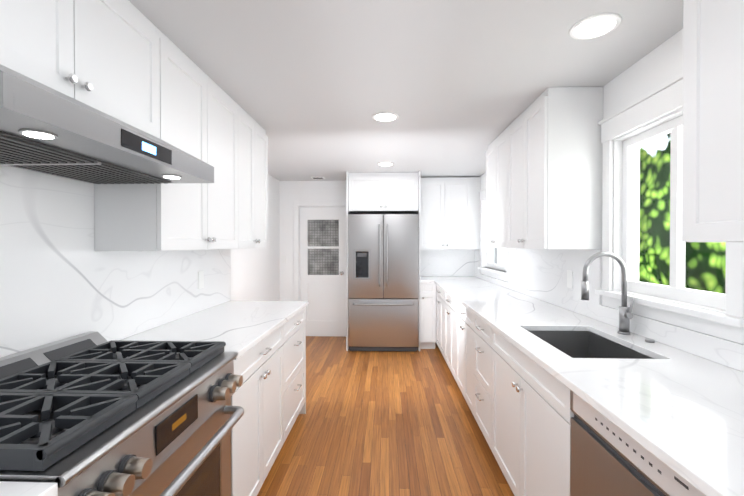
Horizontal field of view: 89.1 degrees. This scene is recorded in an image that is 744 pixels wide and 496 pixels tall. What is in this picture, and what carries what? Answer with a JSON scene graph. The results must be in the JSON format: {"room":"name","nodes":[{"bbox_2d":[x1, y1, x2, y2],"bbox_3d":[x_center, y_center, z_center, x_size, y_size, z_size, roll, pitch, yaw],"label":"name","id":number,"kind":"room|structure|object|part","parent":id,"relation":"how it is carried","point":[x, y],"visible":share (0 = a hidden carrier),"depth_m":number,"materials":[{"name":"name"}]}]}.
{"room":"kitchen","nodes":[
{"label":"kitchen","id":0,"kind":"room"},
{"bbox_2d":[231,249,238,300],"bbox_3d":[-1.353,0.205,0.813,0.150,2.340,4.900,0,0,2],"label":"wall","id":1,"kind":"structure","parent":0,"point":[234,252],"depth_m":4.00,"materials":[{"name":"white paint"}]},
{"bbox_2d":[0,0,159,138],"bbox_3d":[-1.088,-0.717,1.202,0.346,0.498,0.910,0,0,2],"label":"upper cabinet","id":2,"kind":"object","parent":1,"relation":"attached to","point":[103,56],"visible":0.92,"depth_m":1.28,"materials":[{"name":"white wood"}]},
{"bbox_2d":[0,64,213,183],"bbox_3d":[-0.970,-0.365,1.200,0.538,0.200,0.906,0,0,2],"label":"range hood","id":3,"kind":"object","parent":2,"relation":"attached to","point":[45,129],"visible":1,"depth_m":1.06,"materials":[{"name":"silver metal"}]},
{"bbox_2d":[0,165,230,357],"bbox_3d":[-1.250,-0.008,1.243,0.020,0.917,3.770,0,0,2],"label":"backsplash","id":4,"kind":"structure","parent":1,"relation":"attached to","point":[61,278],"depth_m":1.55,"materials":[{"name":"stone"}]},
{"bbox_2d":[198,271,203,288],"bbox_3d":[-1.185,0.220,2.616,0.006,0.120,0.075,0,0,2],"label":"electrical outlet plate","id":5,"kind":"object","parent":4,"relation":"attached to","point":[200,279],"visible":1,"depth_m":2.60,"materials":[{"name":"white plastic"}]},
{"bbox_2d":[94,26,241,250],"bbox_3d":[-1.069,-0.482,2.094,0.318,0.984,0.868,0,0,2],"label":"upper cabinet","id":6,"kind":"object","parent":1,"relation":"attached to","point":[205,118],"depth_m":1.87,"materials":[{"name":"white wood"}]},
{"bbox_2d":[242,109,267,248],"bbox_3d":[-1.040,-0.488,2.848,0.318,0.984,0.640,0,0,2],"label":"upper cabinet","id":7,"kind":"object","parent":1,"relation":"attached to","point":[254,138],"depth_m":2.83,"materials":[{"name":"white wood"}]},
{"bbox_2d":[239,174,278,300],"bbox_3d":[-1.508,0.176,4.407,0.150,2.340,2.510,0,0,2],"label":"wall","id":8,"kind":"structure","parent":0,"point":[261,274],"depth_m":5.05,"materials":[{"name":"white paint"}]},
{"bbox_2d":[279,180,345,300],"bbox_3d":[-0.004,0.165,5.691,3.060,2.340,0.150,0,0,2],"label":"wall","id":9,"kind":"structure","parent":0,"point":[289,191],"depth_m":5.66,"materials":[{"name":"white paint"}]},
{"bbox_2d":[293,201,345,300],"bbox_3d":[-0.734,0.315,5.709,0.870,2.040,0.169,0,0,2],"label":"door frame","id":10,"kind":"structure","parent":9,"relation":"attached to","point":[297,205],"depth_m":5.64,"materials":[{"name":"white paint"}]},
{"bbox_2d":[300,207,345,336],"bbox_3d":[-0.736,0.357,5.655,0.692,1.944,0.120,0,0,2],"label":"back door","id":11,"kind":"structure","parent":9,"relation":"in","point":[323,261],"depth_m":5.68,"materials":[{"name":"white paint"}]},
{"bbox_2d":[420,249,471,275],"bbox_3d":[1.074,0.216,5.562,0.840,0.398,0.024,0,0,2],"label":"backsplash","id":12,"kind":"structure","parent":9,"relation":"attached to","point":[433,262],"depth_m":5.55,"materials":[{"name":"stone"}]},
{"bbox_2d":[420,177,480,248],"bbox_3d":[1.080,-0.482,5.390,0.866,1.000,0.356,0,0,2],"label":"upper cabinet","id":13,"kind":"object","parent":9,"relation":"attached to","point":[449,212],"visible":0.83,"depth_m":5.25,"materials":[{"name":"white wood"}]},
{"bbox_2d":[257,336,513,495],"bbox_3d":[-0.063,1.414,2.126,3.510,0.100,7.600,0,0,2],"label":"floor","id":14,"kind":"structure","parent":0,"point":[386,423],"depth_m":2.75,"materials":[{"name":"brown wood"}]},
{"bbox_2d":[0,332,243,495],"bbox_3d":[-0.881,0.868,1.187,0.704,1.008,0.866,0,0,2],"label":"range","id":15,"kind":"object","parent":14,"relation":"on","point":[91,414],"visible":1,"depth_m":1.11,"materials":[{"name":"grey metal"}]},
{"bbox_2d":[231,321,286,495],"bbox_3d":[-0.907,0.920,2.031,0.648,0.888,0.806,0,0,2],"label":"base cabinet","id":16,"kind":"object","parent":14,"relation":"on","point":[268,396],"depth_m":1.96,"materials":[{"name":"white wood"}]},
{"bbox_2d":[287,307,305,435],"bbox_3d":[-0.879,0.914,2.772,0.648,0.888,0.677,0,0,2],"label":"base cabinet","id":17,"kind":"object","parent":14,"relation":"on","point":[296,325],"depth_m":2.77,"materials":[{"name":"white wood"}]},
{"bbox_2d":[121,301,307,359],"bbox_3d":[-0.883,0.457,2.372,0.668,0.030,1.495,0,0,2],"label":"countertop","id":18,"kind":"structure","parent":17,"relation":"on","point":[241,328],"depth_m":2.18,"materials":[{"name":"stone"}]},
{"bbox_2d":[348,214,418,351],"bbox_3d":[0.157,0.446,5.179,0.904,1.763,0.826,0,0,2],"label":"fridge","id":19,"kind":"object","parent":14,"relation":"on","point":[383,282],"visible":1,"depth_m":4.83,"materials":[{"name":"grey metal"}]},
{"bbox_2d":[346,171,420,350],"bbox_3d":[0.159,0.170,5.259,0.963,2.338,0.698,0,0,2],"label":"tall cabinet","id":20,"kind":"object","parent":14,"relation":"on","point":[383,193],"visible":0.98,"depth_m":4.98,"materials":[{"name":"white"}]},
{"bbox_2d":[420,283,435,348],"bbox_3d":[0.756,0.894,5.252,0.228,0.888,0.678,0,0,2],"label":"base cabinet","id":21,"kind":"object","parent":14,"relation":"on","point":[427,290],"depth_m":4.94,"materials":[{"name":"white wood"}]},
{"bbox_2d":[420,276,743,495],"bbox_3d":[0.962,0.458,2.229,0.866,0.030,6.698,0,0,2],"label":"countertop","id":22,"kind":"structure","parent":21,"relation":"on","point":[679,412],"depth_m":1.25,"materials":[{"name":"stone"}]},
{"bbox_2d":[529,331,653,358],"bbox_3d":[1.027,0.591,1.848,0.410,0.228,0.640,0,0,2],"label":"sink","id":23,"kind":"object","parent":22,"relation":"in","point":[580,344],"visible":0.06,"depth_m":2.15,"materials":[{"name":"silver metal"}]},
{"bbox_2d":[581,251,654,342],"bbox_3d":[1.217,0.232,1.888,0.253,0.427,0.220,0,0,2],"label":"faucet","id":24,"kind":"object","parent":22,"relation":"on","point":[625,314],"visible":1,"depth_m":1.96,"materials":[{"name":"silver metal"}]},
{"bbox_2d":[436,284,443,356],"bbox_3d":[1.154,0.900,4.583,0.658,0.888,0.770,0,0,2],"label":"base cabinet","id":25,"kind":"object","parent":14,"relation":"on","point":[439,291],"depth_m":4.54,"materials":[{"name":"white wood"}]},
{"bbox_2d":[444,291,455,380],"bbox_3d":[1.126,0.906,3.849,0.658,0.888,0.700,0,0,2],"label":"base cabinet","id":26,"kind":"object","parent":14,"relation":"on","point":[449,302],"depth_m":3.83,"materials":[{"name":"white wood"}]},
{"bbox_2d":[456,300,471,411],"bbox_3d":[1.100,0.911,3.149,0.658,0.888,0.700,0,0,2],"label":"base cabinet","id":27,"kind":"object","parent":14,"relation":"on","point":[463,315],"depth_m":3.15,"materials":[{"name":"white wood"}]},
{"bbox_2d":[472,313,573,474],"bbox_3d":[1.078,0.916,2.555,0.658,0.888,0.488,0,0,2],"label":"base cabinet","id":28,"kind":"object","parent":14,"relation":"on","point":[517,400],"depth_m":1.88,"materials":[{"name":"white wood"}]},
{"bbox_2d":[570,390,704,495],"bbox_3d":[0.989,0.930,1.022,0.605,0.886,0.614,0,0,2],"label":"dishwasher","id":29,"kind":"object","parent":14,"relation":"on","point":[609,458],"visible":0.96,"depth_m":1.10,"materials":[{"name":"grey metal"}]},
{"bbox_3d":[-0.963,0.936,0.053,0.683,0.889,1.398,0,0,2],"label":"base","id":30,"kind":"object","parent":14,"relation":"on","visible":0},
{"bbox_2d":[0,481,57,495],"bbox_3d":[-0.970,0.476,0.050,0.668,0.030,1.398,0,0,2],"label":"countertop","id":31,"kind":"structure","parent":30,"relation":"on","point":[9,488],"depth_m":0.72,"materials":[{"name":"stone"}]},
{"bbox_2d":[129,0,682,180],"bbox_3d":[-0.063,-1.026,2.106,3.510,0.100,7.600,0,0,2],"label":"ceiling","id":32,"kind":"structure","parent":0,"point":[312,87],"depth_m":2.01,"materials":[{"name":"white paint"}]},
{"bbox_2d":[372,112,398,121],"bbox_3d":[0.099,-0.977,2.821,0.200,0.008,0.200,0,0,2],"label":"recessed light","id":33,"kind":"object","parent":32,"relation":"in","point":[385,116],"visible":0.98,"depth_m":2.79,"materials":[{"name":"white plastic"}]},
{"bbox_2d":[377,162,393,165],"bbox_3d":[0.160,-0.991,4.470,0.200,0.008,0.200,0,0,2],"label":"recessed light","id":34,"kind":"object","parent":32,"relation":"in","point":[385,164],"visible":0.98,"depth_m":4.46,"materials":[{"name":"white plastic"}]},
{"bbox_2d":[569,13,621,39],"bbox_3d":[0.976,-0.968,1.657,0.200,0.008,0.200,0,0,2],"label":"recessed light","id":35,"kind":"object","parent":32,"relation":"in","point":[594,26],"visible":1,"depth_m":1.64,"materials":[{"name":"white plastic"}]},
{"bbox_2d":[480,29,724,313],"bbox_3d":[1.463,0.195,1.984,0.150,2.340,7.450,0,0,2],"label":"wall","id":36,"kind":"structure","parent":0,"point":[664,63],"depth_m":1.97,"materials":[{"name":"white paint"}]},
{"bbox_2d":[478,188,508,281],"bbox_3d":[1.511,-0.211,4.596,0.150,1.140,1.230,0,0,2],"label":"window","id":37,"kind":"structure","parent":36,"relation":"in","point":[492,272],"depth_m":5.02,"materials":[{"name":"white paint"}]},
{"bbox_3d":[1.551,-0.185,4.594,0.040,0.898,1.016,0,0,2],"label":"window sash","id":38,"kind":"part","parent":37,"relation":"part of","materials":[{"name":"white wood"}]},
{"bbox_2d":[485,130,504,247],"bbox_3d":[1.262,-0.492,3.322,0.348,0.984,0.680,0,0,2],"label":"upper cabinet","id":39,"kind":"object","parent":36,"relation":"attached to","point":[495,154],"depth_m":3.33,"materials":[{"name":"white wood"}]},
{"bbox_2d":[505,87,602,248],"bbox_3d":[1.236,-0.487,2.637,0.348,0.984,0.690,0,0,2],"label":"upper cabinet","id":40,"kind":"object","parent":36,"relation":"attached to","point":[544,168],"depth_m":2.30,"materials":[{"name":"white wood"}]},
{"bbox_2d":[472,248,743,371],"bbox_3d":[1.384,0.226,2.211,0.020,0.433,6.698,0,0,2],"label":"backsplash","id":41,"kind":"structure","parent":36,"relation":"attached to","point":[540,274],"depth_m":2.51,"materials":[{"name":"stone"}]},
{"bbox_2d":[567,270,572,287],"bbox_3d":[1.387,0.220,2.650,0.006,0.120,0.075,0,0,2],"label":"electrical outlet plate","id":42,"kind":"object","parent":41,"relation":"attached to","point":[569,279],"visible":1,"depth_m":2.64,"materials":[{"name":"white plastic"}]},
{"bbox_2d":[595,73,743,343],"bbox_3d":[1.407,-0.206,1.812,0.150,1.105,0.940,0,0,2],"label":"window","id":43,"kind":"structure","parent":36,"relation":"in","point":[666,98],"depth_m":1.84,"materials":[{"name":"white paint"}]},
{"bbox_3d":[1.447,-0.180,1.811,0.040,0.863,0.726,0,0,2],"label":"window sash","id":44,"kind":"part","parent":43,"relation":"part of","materials":[{"name":"white wood"}]},
{"bbox_2d":[682,0,743,241],"bbox_3d":[1.170,-0.490,0.853,0.348,0.948,0.740,0,0,2],"label":"upper cabinet","id":45,"kind":"object","parent":36,"relation":"attached to","point":[713,136],"visible":1,"depth_m":1.09,"materials":[{"name":"white wood"}]},
{"label":"outside","id":46,"kind":"structure","parent":0,"visible":0},
{"bbox_2d":[639,133,725,293],"bbox_3d":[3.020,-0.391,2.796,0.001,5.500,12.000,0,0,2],"label":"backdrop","id":47,"kind":"structure","parent":46,"point":[662,162],"depth_m":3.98,"materials":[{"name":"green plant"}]},
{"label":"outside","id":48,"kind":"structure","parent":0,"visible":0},
{"bbox_2d":[502,248,505,264],"bbox_3d":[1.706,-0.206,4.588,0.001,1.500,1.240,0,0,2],"label":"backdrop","id":49,"kind":"structure","parent":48,"point":[504,255],"depth_m":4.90,"materials":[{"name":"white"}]}
]}

